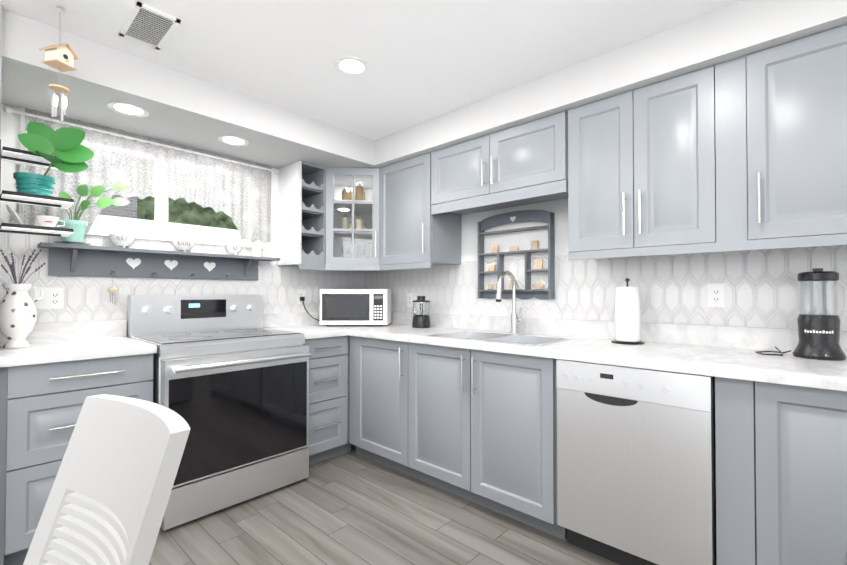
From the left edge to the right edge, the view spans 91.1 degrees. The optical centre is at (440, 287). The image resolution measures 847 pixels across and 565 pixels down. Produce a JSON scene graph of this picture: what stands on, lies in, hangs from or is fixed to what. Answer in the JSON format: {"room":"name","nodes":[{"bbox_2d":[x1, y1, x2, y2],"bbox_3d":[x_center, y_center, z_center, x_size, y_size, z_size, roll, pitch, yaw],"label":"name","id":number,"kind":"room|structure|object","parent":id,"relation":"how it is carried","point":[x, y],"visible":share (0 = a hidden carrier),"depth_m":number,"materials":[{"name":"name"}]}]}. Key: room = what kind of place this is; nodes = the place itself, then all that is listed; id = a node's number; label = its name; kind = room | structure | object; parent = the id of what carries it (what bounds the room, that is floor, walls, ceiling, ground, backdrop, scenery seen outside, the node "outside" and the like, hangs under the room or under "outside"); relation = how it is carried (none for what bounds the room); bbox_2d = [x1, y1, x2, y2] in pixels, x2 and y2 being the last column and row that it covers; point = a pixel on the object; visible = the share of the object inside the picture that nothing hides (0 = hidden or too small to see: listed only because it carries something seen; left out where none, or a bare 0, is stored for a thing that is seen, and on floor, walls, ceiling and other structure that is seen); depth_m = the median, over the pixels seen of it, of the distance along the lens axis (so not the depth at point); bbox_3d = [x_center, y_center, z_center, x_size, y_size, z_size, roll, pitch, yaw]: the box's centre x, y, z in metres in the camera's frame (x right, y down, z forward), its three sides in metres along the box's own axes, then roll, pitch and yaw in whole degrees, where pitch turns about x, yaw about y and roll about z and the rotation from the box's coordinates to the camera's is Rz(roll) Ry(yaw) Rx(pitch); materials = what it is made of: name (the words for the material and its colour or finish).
{"room":"kitchen","nodes":[
{"label":"kitchen","id":0,"kind":"room"},
{"bbox_2d":[0,4,1,123],"bbox_3d":[-2.056,-0.031,1.804,0.665,2.450,0.160,-1,-1,41],"label":"wall","id":1,"kind":"structure","parent":0,"point":[0,54],"depth_m":1.66,"materials":[{"name":"grey paint"}]},
{"bbox_2d":[0,139,73,236],"bbox_3d":[-1.942,-0.454,1.988,0.190,0.440,0.255,-1,-1,41],"label":"wall shelves","id":2,"kind":"object","parent":1,"relation":"attached to","point":[8,154],"visible":0.79,"depth_m":1.94,"materials":[{"name":"black"}]},
{"bbox_2d":[6,204,64,226],"bbox_3d":[-1.935,-0.326,1.988,0.163,0.115,0.205,-1,-1,41],"label":"saucer","id":3,"kind":"object","parent":2,"relation":"on","point":[47,221],"visible":0.58,"depth_m":1.97,"materials":[{"name":"white ceramic"}]},
{"bbox_2d":[13,122,94,195],"bbox_3d":[-1.826,-0.585,1.966,0.342,0.341,0.270,-1,-1,41],"label":"potted plant","id":4,"kind":"object","parent":2,"relation":"on","point":[68,149],"visible":0.9,"depth_m":1.93,"materials":[{"name":"green plant"}]},
{"bbox_2d":[0,104,277,228],"bbox_3d":[-2.371,-0.028,2.062,0.150,2.450,5.150,-1,-1,41],"label":"wall","id":5,"kind":"structure","parent":0,"point":[9,129],"depth_m":2.14,"materials":[{"name":"white paint"}]},
{"bbox_2d":[3,106,278,243],"bbox_3d":[-1.729,-0.611,2.641,0.046,0.633,1.461,-1,-1,41],"label":"curtain","id":6,"kind":"object","parent":5,"relation":"attached to","point":[237,191],"visible":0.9,"depth_m":2.59,"materials":[{"name":"white fabric"}]},
{"bbox_2d":[15,108,272,248],"bbox_3d":[-1.778,-0.619,2.688,0.122,0.650,1.380,-1,-1,41],"label":"window","id":7,"kind":"structure","parent":5,"relation":"in","point":[161,227],"depth_m":2.65,"materials":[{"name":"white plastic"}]},
{"bbox_2d":[37,242,279,279],"bbox_3d":[-1.664,-0.139,2.634,0.144,0.164,1.280,-1,-1,41],"label":"wall shelf","id":8,"kind":"object","parent":5,"relation":"attached to","point":[81,260],"visible":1,"depth_m":2.53,"materials":[{"name":"grey wood"}]},
{"bbox_2d":[55,181,129,245],"bbox_3d":[-1.913,-0.416,2.273,0.202,0.378,0.329,-1,-1,41],"label":"plant pot","id":9,"kind":"object","parent":8,"relation":"on","point":[77,226],"visible":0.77,"depth_m":2.23,"materials":[{"name":"teal ceramic"}]},
{"bbox_2d":[107,285,117,304],"bbox_3d":[-1.891,0.010,2.392,0.049,0.186,0.052,-1,-1,41],"label":"wind chime","id":10,"kind":"object","parent":8,"relation":"hanging from","point":[112,289],"visible":1,"depth_m":2.38,"materials":[{"name":"beige metal"}]},
{"bbox_2d":[109,234,135,247],"bbox_3d":[-1.850,-0.264,2.414,0.124,0.078,0.124,-1,-1,41],"label":"bowl","id":11,"kind":"object","parent":8,"relation":"on","point":[123,240],"visible":0.98,"depth_m":2.38,"materials":[{"name":"white ceramic"}]},
{"bbox_2d":[172,239,194,251],"bbox_3d":[-1.642,-0.261,2.649,0.124,0.078,0.124,-1,-1,41],"label":"bowl","id":12,"kind":"object","parent":8,"relation":"on","point":[185,245],"visible":1,"depth_m":2.61,"materials":[{"name":"white ceramic"}]},
{"bbox_2d":[226,244,241,254],"bbox_3d":[-1.437,-0.255,2.881,0.105,0.072,0.104,-1,-1,41],"label":"bowl","id":13,"kind":"object","parent":8,"relation":"on","point":[233,249],"visible":0.92,"depth_m":2.85,"materials":[{"name":"white ceramic"}]},
{"bbox_2d":[251,247,264,256],"bbox_3d":[-1.332,-0.251,3.031,0.075,0.070,0.098,-1,-1,41],"label":"mug","id":14,"kind":"object","parent":8,"relation":"on","point":[256,251],"visible":0.81,"depth_m":2.99,"materials":[{"name":"beige ceramic"}]},
{"bbox_2d":[0,201,363,337],"bbox_3d":[-1.479,-0.055,2.956,0.004,0.790,2.330,-1,-1,41],"label":"tile backsplash","id":15,"kind":"structure","parent":5,"relation":"attached to","point":[87,298],"depth_m":2.54,"materials":[{"name":"white tile"}]},
{"bbox_2d":[34,287,63,308],"bbox_3d":[-2.106,0.060,2.233,0.012,0.115,0.116,-1,-1,41],"label":"outlet","id":16,"kind":"object","parent":15,"relation":"attached to","point":[53,298],"visible":0.94,"depth_m":2.24,"materials":[{"name":"white plastic"}]},
{"bbox_2d":[297,289,304,303],"bbox_3d":[-1.125,0.077,3.346,0.008,0.115,0.070,-1,-1,41],"label":"electrical outlet","id":17,"kind":"object","parent":15,"relation":"attached to","point":[300,292],"visible":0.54,"depth_m":3.34,"materials":[{"name":"white plastic"}]},
{"bbox_2d":[278,161,325,268],"bbox_3d":[-1.066,-0.541,3.188,0.314,0.748,0.222,-1,-1,41],"label":"upper cabinet","id":18,"kind":"object","parent":5,"relation":"attached to","point":[301,185],"depth_m":3.13,"materials":[{"name":"grey wood"}]},
{"bbox_2d":[0,0,742,139],"bbox_3d":[-0.123,-1.216,0.093,6.150,0.130,5.150,-1,-1,41],"label":"ceiling","id":19,"kind":"structure","parent":0,"point":[424,60],"depth_m":1.91,"materials":[{"name":"white paint"}]},
{"bbox_2d":[39,6,78,121],"bbox_3d":[-1.532,-0.895,1.669,0.090,0.466,0.090,0,-1,11],"label":"wind chime","id":20,"kind":"object","parent":19,"relation":"hanging from","point":[62,57],"visible":1,"depth_m":1.66,"materials":[{"name":"beige wood"}]},
{"bbox_2d":[119,2,180,49],"bbox_3d":[-1.262,-1.121,1.796,0.310,0.010,0.150,-1,-1,41],"label":"ceiling vent","id":21,"kind":"object","parent":19,"relation":"in","point":[149,26],"visible":1,"depth_m":1.78,"materials":[{"name":"white plastic"}]},
{"bbox_2d":[334,57,368,75],"bbox_3d":[-0.450,-1.119,2.103,0.176,0.006,0.176,-1,-1,41],"label":"recessed light","id":22,"kind":"object","parent":19,"relation":"in","point":[352,66],"visible":1,"depth_m":2.10,"materials":[{"name":"white plastic"}]},
{"bbox_2d":[149,444,619,564],"bbox_3d":[-0.123,1.199,0.059,6.150,0.060,5.150,-1,-1,41],"label":"floor","id":23,"kind":"structure","parent":0,"point":[352,507],"depth_m":2.04,"materials":[{"name":"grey wood"}]},
{"bbox_2d":[0,353,152,564],"bbox_3d":[-1.841,0.763,2.072,0.604,0.868,0.539,-1,-1,41],"label":"base cabinet","id":24,"kind":"object","parent":23,"relation":"on","point":[41,405],"depth_m":1.77,"materials":[{"name":"grey wood"}]},
{"bbox_2d":[0,319,156,366],"bbox_3d":[-1.829,0.257,2.071,0.634,0.140,0.543,-1,-1,41],"label":"countertop","id":25,"kind":"structure","parent":24,"relation":"on","point":[50,342],"depth_m":2.08,"materials":[{"name":"white stone"}]},
{"bbox_2d":[0,249,45,348],"bbox_3d":[-2.005,0.049,1.968,0.175,0.471,0.185,-1,-1,41],"label":"floral vase","id":26,"kind":"object","parent":25,"relation":"on","point":[18,314],"visible":1,"depth_m":1.93,"materials":[{"name":"ceramic"}]},
{"bbox_2d":[23,394,189,564],"bbox_3d":[-0.750,0.707,0.585,0.440,0.940,0.620,-1,-1,35],"label":"chair","id":27,"kind":"object","parent":23,"relation":"on","point":[109,496],"visible":1,"depth_m":0.80,"materials":[{"name":"white plastic"}]},
{"bbox_2d":[127,295,310,529],"bbox_3d":[-1.323,0.626,2.511,0.791,1.155,0.783,-1,-1,41],"label":"range","id":28,"kind":"object","parent":23,"relation":"on","point":[230,380],"visible":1,"depth_m":2.32,"materials":[{"name":"silver metal"}]},
{"bbox_2d":[303,335,355,464],"bbox_3d":[-0.973,0.776,3.002,0.674,0.868,0.398,-1,-1,41],"label":"base cabinet","id":29,"kind":"object","parent":23,"relation":"on","point":[332,360],"depth_m":2.86,"materials":[{"name":"grey wood"}]},
{"bbox_2d":[263,312,347,338],"bbox_3d":[-1.010,0.271,2.999,0.634,0.140,0.342,-1,-1,41],"label":"countertop","id":30,"kind":"structure","parent":29,"relation":"on","point":[311,328],"depth_m":3.15,"materials":[{"name":"white stone"}]},
{"bbox_2d":[356,336,403,472],"bbox_3d":[-0.237,0.755,2.991,0.629,0.910,0.604,-1,-1,41],"label":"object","id":31,"kind":"object","parent":23,"relation":"on","point":[379,362],"depth_m":2.74,"materials":[{"name":"grey wood"}]},
{"bbox_2d":[404,331,569,539],"bbox_3d":[0.366,0.748,2.458,0.980,0.910,0.604,-1,-1,41],"label":"base cabinet","id":32,"kind":"object","parent":23,"relation":"on","point":[479,427],"depth_m":2.19,"materials":[{"name":"grey wood"}]},
{"bbox_2d":[348,311,846,390],"bbox_3d":[0.358,0.263,2.447,3.414,0.140,0.642,-1,-1,41],"label":"countertop","id":33,"kind":"structure","parent":32,"relation":"on","point":[720,351],"depth_m":1.93,"materials":[{"name":"white stone"}]},
{"bbox_2d":[300,297,319,320],"bbox_3d":[-1.044,0.181,3.352,0.179,0.206,0.037,0,-1,-16],"label":"power cable","id":34,"kind":"object","parent":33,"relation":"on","point":[302,299],"depth_m":3.33,"materials":[{"name":"black plastic"}]},
{"bbox_2d":[320,289,391,325],"bbox_3d":[-0.673,0.162,3.341,0.520,0.286,0.324,0,-1,-1],"label":"microwave","id":35,"kind":"object","parent":33,"relation":"on","point":[355,306],"visible":1,"depth_m":3.18,"materials":[{"name":"white plastic"}]},
{"bbox_2d":[412,296,430,327],"bbox_3d":[-0.151,0.184,3.100,0.140,0.235,0.160,-1,-1,41],"label":"food processor","id":36,"kind":"object","parent":33,"relation":"on","point":[421,320],"visible":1,"depth_m":3.06,"materials":[{"name":"black plastic"}]},
{"bbox_2d":[425,331,569,345],"bbox_3d":[0.320,0.395,2.415,0.754,0.212,0.404,-1,-1,41],"label":"sink basin","id":37,"kind":"object","parent":33,"relation":"in","point":[530,340],"depth_m":2.49,"materials":[{"name":"silver metal"}]},
{"bbox_2d":[496,271,521,333],"bbox_3d":[0.425,0.096,2.587,0.085,0.396,0.229,-1,-1,41],"label":"faucet","id":38,"kind":"object","parent":33,"relation":"on","point":[515,319],"visible":1,"depth_m":2.63,"materials":[{"name":"silver metal"}]},
{"bbox_2d":[611,278,644,344],"bbox_3d":[0.968,0.120,2.147,0.160,0.336,0.160,-1,-1,41],"label":"paper towel holder","id":39,"kind":"object","parent":33,"relation":"on","point":[627,317],"visible":1,"depth_m":2.10,"materials":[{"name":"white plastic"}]},
{"bbox_2d":[756,346,790,355],"bbox_3d":[1.408,0.272,1.770,0.110,0.022,0.150,0,-1,14],"label":"power cable","id":40,"kind":"object","parent":33,"relation":"on","point":[778,351],"depth_m":1.74,"materials":[{"name":"black plastic"}]},
{"bbox_2d":[793,268,846,360],"bbox_3d":[1.511,0.104,1.660,0.160,0.354,0.160,-1,-1,41],"label":"blender","id":41,"kind":"object","parent":33,"relation":"on","point":[819,336],"visible":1,"depth_m":1.62,"materials":[{"name":"black plastic"}]},
{"bbox_2d":[556,359,716,564],"bbox_3d":[0.953,0.762,1.917,0.600,0.866,0.610,-1,-1,41],"label":"dishwasher","id":42,"kind":"object","parent":23,"relation":"on","point":[636,466],"visible":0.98,"depth_m":1.66,"materials":[{"name":"silver metal"}]},
{"bbox_2d":[715,377,846,564],"bbox_3d":[1.429,0.755,1.519,0.625,0.868,0.604,-1,-1,41],"label":"base cabinet","id":43,"kind":"object","parent":23,"relation":"on","point":[781,449],"depth_m":1.39,"materials":[{"name":"grey wood"}]},
{"bbox_2d":[843,551,846,564],"bbox_3d":[1.113,0.295,0.501,0.907,1.760,0.870,-1,-1,41],"label":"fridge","id":44,"kind":"object","parent":23,"relation":"on","point":[845,561],"visible":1,"depth_m":0.85,"materials":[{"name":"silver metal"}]},
{"bbox_2d":[1,0,846,168],"bbox_3d":[0.768,-1.043,0.985,6.000,0.190,2.330,-1,-1,41],"label":"soffit","id":45,"kind":"structure","parent":0,"point":[181,108],"depth_m":2.09,"materials":[{"name":"white paint"}]},
{"bbox_2d":[107,102,148,116],"bbox_3d":[-1.629,-0.928,2.167,0.176,0.006,0.176,-1,-1,41],"label":"recessed light","id":46,"kind":"object","parent":45,"relation":"in","point":[128,109],"visible":1,"depth_m":2.17,"materials":[{"name":"white plastic"}]},
{"bbox_2d":[218,135,248,145],"bbox_3d":[-1.303,-0.922,2.613,0.176,0.006,0.176,-1,-1,41],"label":"recessed light","id":47,"kind":"object","parent":45,"relation":"in","point":[232,140],"visible":1,"depth_m":2.61,"materials":[{"name":"white plastic"}]},
{"bbox_2d":[461,198,568,261],"bbox_3d":[1.589,-0.030,1.900,6.000,2.450,0.150,-1,-1,41],"label":"wall","id":48,"kind":"structure","parent":0,"point":[522,240],"depth_m":2.76,"materials":[{"name":"white paint"}]},
{"bbox_2d":[322,167,377,264],"bbox_3d":[-0.668,-0.541,3.169,0.301,0.744,0.302,-1,-1,41],"label":"upper cabinet","id":49,"kind":"object","parent":48,"relation":"attached to","point":[338,179],"depth_m":3.17,"materials":[{"name":"grey wood"}]},
{"bbox_2d":[326,265,377,270],"bbox_3d":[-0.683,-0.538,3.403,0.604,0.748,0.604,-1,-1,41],"label":"under-cabinet light","id":50,"kind":"object","parent":48,"relation":"attached to","point":[348,267],"depth_m":3.14,"materials":[{"name":"white"}]},
{"bbox_2d":[374,152,460,270],"bbox_3d":[-0.163,-0.522,3.122,0.543,0.788,0.336,-1,-1,41],"label":"upper cabinet","id":51,"kind":"object","parent":48,"relation":"attached to","point":[411,234],"depth_m":2.97,"materials":[{"name":"grey wood"}]},
{"bbox_2d":[430,111,565,216],"bbox_3d":[0.406,-0.731,2.622,0.965,0.383,0.336,-1,-1,41],"label":"upper cabinet","id":52,"kind":"object","parent":48,"relation":"attached to","point":[523,164],"depth_m":2.46,"materials":[{"name":"grey wood"}]},
{"bbox_2d":[478,210,554,298],"bbox_3d":[0.483,-0.210,2.733,0.547,0.577,0.060,-1,-1,41],"label":"wall shelf","id":53,"kind":"object","parent":48,"relation":"attached to","point":[527,292],"visible":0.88,"depth_m":2.69,"materials":[{"name":"grey wood"}]},
{"bbox_2d":[488,264,494,270],"bbox_3d":[0.352,-0.133,2.861,0.050,0.051,0.018,-1,-1,41],"label":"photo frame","id":54,"kind":"object","parent":53,"relation":"on","point":[491,267],"depth_m":2.86,"materials":[{"name":"beige wood"}]},
{"bbox_2d":[492,245,498,252],"bbox_3d":[0.375,-0.261,2.844,0.045,0.055,0.019,-1,-1,41],"label":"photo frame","id":55,"kind":"object","parent":53,"relation":"on","point":[495,247],"depth_m":2.84,"materials":[{"name":"beige wood"}]},
{"bbox_2d":[509,280,516,289],"bbox_3d":[0.480,-0.014,2.747,0.050,0.060,0.020,-1,-1,41],"label":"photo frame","id":56,"kind":"object","parent":53,"relation":"on","point":[510,286],"depth_m":2.75,"materials":[{"name":"beige wood"}]},
{"bbox_2d":[509,247,518,250],"bbox_3d":[0.485,-0.250,2.742,0.070,0.031,0.014,-1,-1,41],"label":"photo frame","id":57,"kind":"object","parent":53,"relation":"on","point":[510,248],"depth_m":2.74,"materials":[{"name":"beige wood"}]},
{"bbox_2d":[531,241,538,249],"bbox_3d":[0.600,-0.266,2.645,0.045,0.060,0.020,-1,-1,41],"label":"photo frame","id":58,"kind":"object","parent":53,"relation":"on","point":[534,245],"depth_m":2.64,"materials":[{"name":"beige wood"}]},
{"bbox_2d":[534,259,542,268],"bbox_3d":[0.621,-0.143,2.626,0.050,0.065,0.021,-1,-1,41],"label":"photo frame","id":59,"kind":"object","parent":53,"relation":"on","point":[538,262],"depth_m":2.62,"materials":[{"name":"beige wood"}]},
{"bbox_2d":[534,282,542,288],"bbox_3d":[0.619,-0.009,2.623,0.050,0.046,0.017,-1,-1,41],"label":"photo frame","id":60,"kind":"object","parent":53,"relation":"on","point":[538,285],"depth_m":2.62,"materials":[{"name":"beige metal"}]},
{"bbox_2d":[364,245,846,330],"bbox_3d":[0.638,0.070,2.636,3.600,0.530,0.004,-1,-1,41],"label":"tile backsplash","id":61,"kind":"structure","parent":48,"relation":"attached to","point":[762,289],"depth_m":2.18,"materials":[{"name":"white tile"}]},
{"bbox_2d":[407,293,413,306],"bbox_3d":[-0.251,0.106,3.412,0.070,0.115,0.008,-1,-1,41],"label":"outlet","id":62,"kind":"object","parent":61,"relation":"attached to","point":[410,299],"visible":0.98,"depth_m":3.41,"materials":[{"name":"white plastic"}]},
{"bbox_2d":[708,283,724,306],"bbox_3d":[1.336,0.040,2.011,0.070,0.115,0.008,-1,-1,41],"label":"electrical outlet","id":63,"kind":"object","parent":61,"relation":"attached to","point":[716,294],"visible":1,"depth_m":2.01,"materials":[{"name":"white plastic"}]},
{"bbox_2d":[562,62,725,259],"bbox_3d":[1.038,-0.537,2.061,0.702,0.788,0.336,-1,-1,41],"label":"upper cabinet","id":64,"kind":"object","parent":48,"relation":"attached to","point":[646,166],"depth_m":1.91,"materials":[{"name":"grey wood"}]},
{"bbox_2d":[726,25,846,251],"bbox_3d":[1.520,-0.543,1.636,0.583,0.788,0.336,-1,-1,41],"label":"upper cabinet","id":65,"kind":"object","parent":48,"relation":"attached to","point":[746,152],"depth_m":1.58,"materials":[{"name":"grey wood"}]},
{"label":"outside","id":66,"kind":"structure","parent":0,"visible":0},
{"bbox_2d":[98,195,237,229],"bbox_3d":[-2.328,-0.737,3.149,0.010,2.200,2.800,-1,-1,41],"label":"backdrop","id":67,"kind":"structure","parent":66,"point":[174,212],"depth_m":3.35,"materials":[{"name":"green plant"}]}
]}

